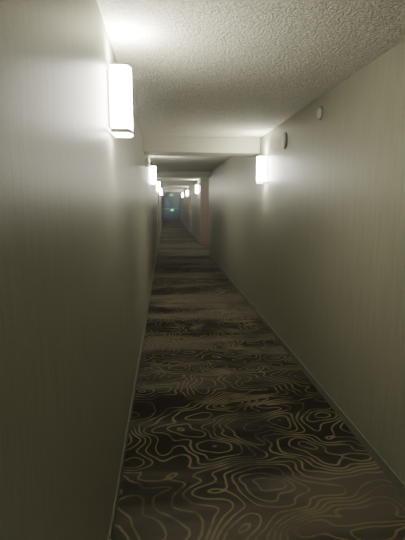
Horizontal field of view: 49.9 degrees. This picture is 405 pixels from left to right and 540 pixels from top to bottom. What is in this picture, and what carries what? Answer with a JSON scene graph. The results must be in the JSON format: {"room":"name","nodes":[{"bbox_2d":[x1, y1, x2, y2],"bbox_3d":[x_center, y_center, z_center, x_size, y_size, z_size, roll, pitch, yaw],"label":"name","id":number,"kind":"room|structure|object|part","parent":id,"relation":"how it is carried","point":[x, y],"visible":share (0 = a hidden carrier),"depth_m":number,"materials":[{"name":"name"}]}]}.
{"room":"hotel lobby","nodes":[
{"label":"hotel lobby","id":0,"kind":"room"},
{"bbox_2d":[0,0,160,539],"bbox_3d":[-1.826,-2.359,17.454,0.120,2.460,40.600,-1,9,-5],"label":"wall","id":1,"kind":"structure","parent":0,"point":[79,240],"depth_m":1.22,"materials":[{"name":"paint"}]},
{"bbox_2d":[107,63,133,137],"bbox_3d":[-0.427,-0.880,2.284,0.121,0.333,0.181,-1,9,-5],"label":"wall sconce","id":2,"kind":"object","parent":1,"relation":"attached to","point":[119,76],"visible":1,"depth_m":2.20,"materials":[{"name":"white glass"}]},
{"bbox_2d":[107,220,162,539],"bbox_3d":[-1.761,-1.179,17.645,0.010,0.070,40.600,-1,9,-5],"label":"baseboard","id":3,"kind":"structure","parent":1,"relation":"attached to","point":[110,534],"depth_m":2.85,"materials":[{"name":"plastic"}]},
{"bbox_2d":[149,166,155,184],"bbox_3d":[-0.919,-1.757,8.077,0.121,0.333,0.181,-1,9,-5],"label":"wall sconce","id":4,"kind":"object","parent":1,"relation":"attached to","point":[152,169],"visible":0.95,"depth_m":8.00,"materials":[{"name":"white glass"}]},
{"bbox_2d":[156,182,159,191],"bbox_3d":[-1.446,-2.729,14.280,0.121,0.333,0.181,-1,9,-5],"label":"wall sconce","id":5,"kind":"object","parent":1,"relation":"attached to","point":[157,183],"visible":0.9,"depth_m":14.19,"materials":[{"name":"white glass"}]},
{"bbox_2d":[158,192,159,241],"bbox_3d":[-1.689,-2.125,16.995,0.070,2.140,1.040,-1,9,-5],"label":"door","id":6,"kind":"structure","parent":1,"relation":"in","point":[158,192],"depth_m":16.52,"materials":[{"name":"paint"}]},
{"bbox_2d":[161,195,161,224],"bbox_3d":[-2.719,-4.021,29.104,0.070,2.140,1.040,-1,9,-5],"label":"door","id":7,"kind":"structure","parent":1,"relation":"in","point":[161,195],"depth_m":28.59,"materials":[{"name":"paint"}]},
{"bbox_2d":[162,190,182,191],"bbox_3d":[-2.278,-5.910,32.604,1.576,0.130,0.400,-1,9,-5],"label":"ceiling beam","id":8,"kind":"structure","parent":1,"relation":"attached to","point":[162,190],"depth_m":32.41,"materials":[{"name":"paint"}]},
{"bbox_2d":[161,187,186,189],"bbox_3d":[-1.734,-4.908,26.204,1.576,0.130,0.400,-1,9,-5],"label":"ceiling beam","id":9,"kind":"structure","parent":1,"relation":"attached to","point":[162,188],"depth_m":26.01,"materials":[{"name":"paint"}]},
{"bbox_2d":[160,182,194,184],"bbox_3d":[-1.148,-3.829,19.313,1.576,0.130,0.400,-1,9,-5],"label":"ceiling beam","id":10,"kind":"structure","parent":1,"relation":"attached to","point":[161,183],"depth_m":19.12,"materials":[{"name":"paint"}]},
{"bbox_2d":[156,171,209,177],"bbox_3d":[-0.579,-2.766,12.621,1.576,0.160,0.400,-1,9,-5],"label":"ceiling beam","id":11,"kind":"structure","parent":1,"relation":"attached to","point":[159,174],"depth_m":12.43,"materials":[{"name":"paint"}]},
{"bbox_2d":[143,136,259,156],"bbox_3d":[-0.025,-1.726,6.107,1.576,0.200,0.500,-1,9,-5],"label":"beam","id":12,"kind":"structure","parent":1,"relation":"attached to","point":[152,146],"depth_m":5.88,"materials":[{"name":"paint"}]},
{"bbox_2d":[162,192,180,220],"bbox_3d":[-2.684,-5.509,37.569,1.816,2.460,0.120,-1,9,-5],"label":"wall","id":13,"kind":"structure","parent":0,"point":[163,193],"depth_m":37.51,"materials":[{"name":"paint"}]},
{"bbox_2d":[162,195,179,219],"bbox_3d":[-2.676,-5.364,37.485,1.540,2.200,0.090,-1,9,-5],"label":"door","id":14,"kind":"structure","parent":13,"relation":"in","point":[168,202],"depth_m":37.48,"materials":[{"name":"blue paint"}]},
{"bbox_3d":[-3.037,-5.403,37.475,0.470,1.680,0.013,-1,9,-5],"label":"pane","id":15,"kind":"part","parent":14,"relation":"part of","materials":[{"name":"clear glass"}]},
{"bbox_3d":[-3.037,-5.329,37.486,0.710,2.110,0.040,-1,9,-5],"label":"panel","id":16,"kind":"part","parent":14,"relation":"part of","materials":[{"name":"blue paint"}]},
{"bbox_3d":[-2.319,-5.338,37.545,0.710,2.110,0.040,-1,9,-5],"label":"panel","id":17,"kind":"part","parent":14,"relation":"part of","materials":[{"name":"blue paint"}]},
{"bbox_3d":[-2.319,-5.412,37.535,0.470,1.680,0.013,-1,9,-5],"label":"pane","id":18,"kind":"part","parent":14,"relation":"part of","materials":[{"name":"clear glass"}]},
{"bbox_2d":[97,0,404,186],"bbox_3d":[-0.453,-3.641,17.370,2.876,0.100,40.840,-1,9,-5],"label":"ceiling","id":19,"kind":"structure","parent":0,"point":[201,68],"depth_m":2.57,"materials":[{"name":"white paint"}]},
{"bbox_2d":[112,221,404,539],"bbox_3d":[-0.453,-1.112,17.766,2.876,0.100,40.840,-1,9,-5],"label":"floor","id":20,"kind":"structure","parent":0,"point":[229,438],"depth_m":2.99,"materials":[{"name":"carpet"}]},
{"bbox_2d":[180,40,404,483],"bbox_3d":[0.392,-2.388,17.638,1.180,2.460,40.600,-1,9,-5],"label":"wall","id":21,"kind":"structure","parent":0,"point":[317,248],"depth_m":3.27,"materials":[{"name":"paint"}]},
{"bbox_2d":[189,191,190,232],"bbox_3d":[-0.674,-3.038,22.829,0.070,2.140,1.040,-1,9,-5],"label":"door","id":22,"kind":"structure","parent":21,"relation":"in","point":[189,191],"depth_m":22.47,"materials":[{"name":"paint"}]},
{"bbox_2d":[195,185,198,193],"bbox_3d":[-0.223,-3.164,17.058,0.121,0.333,0.181,-1,9,-5],"label":"wall sconce","id":23,"kind":"object","parent":21,"relation":"attached to","point":[196,186],"visible":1,"depth_m":16.99,"materials":[{"name":"white glass"}]},
{"bbox_2d":[201,187,208,244],"bbox_3d":[0.453,-2.007,16.245,1.040,2.140,0.070,-1,9,-5],"label":"door","id":24,"kind":"structure","parent":21,"relation":"in","point":[204,190],"depth_m":16.23,"materials":[{"name":"paint"}]},
{"bbox_2d":[256,156,267,182],"bbox_3d":[0.755,-1.284,5.572,0.121,0.333,0.181,-1,9,-5],"label":"wall sconce","id":25,"kind":"object","parent":21,"relation":"attached to","point":[262,161],"visible":1,"depth_m":5.49,"materials":[{"name":"white glass"}]},
{"bbox_2d":[282,132,287,148],"bbox_3d":[0.875,-1.389,4.671,0.031,0.180,0.180,-1,9,-5],"label":"smoke detector","id":26,"kind":"object","parent":21,"relation":"attached to","point":[284,137],"visible":1,"depth_m":4.63,"materials":[{"name":"grey plastic"}]},
{"bbox_2d":[181,221,404,497],"bbox_3d":[-0.201,-1.199,17.774,0.010,0.070,40.600,-1,9,-5],"label":"baseboard","id":27,"kind":"structure","parent":21,"relation":"attached to","point":[374,454],"depth_m":3.32,"materials":[{"name":"plastic"}]},
{"bbox_2d":[317,106,322,119],"bbox_3d":[0.969,-1.297,3.597,0.024,0.112,0.112,-1,9,-5],"label":"smoke detector","id":28,"kind":"object","parent":21,"relation":"attached to","point":[320,110],"visible":1,"depth_m":3.57,"materials":[{"name":"grey plastic"}]}
]}

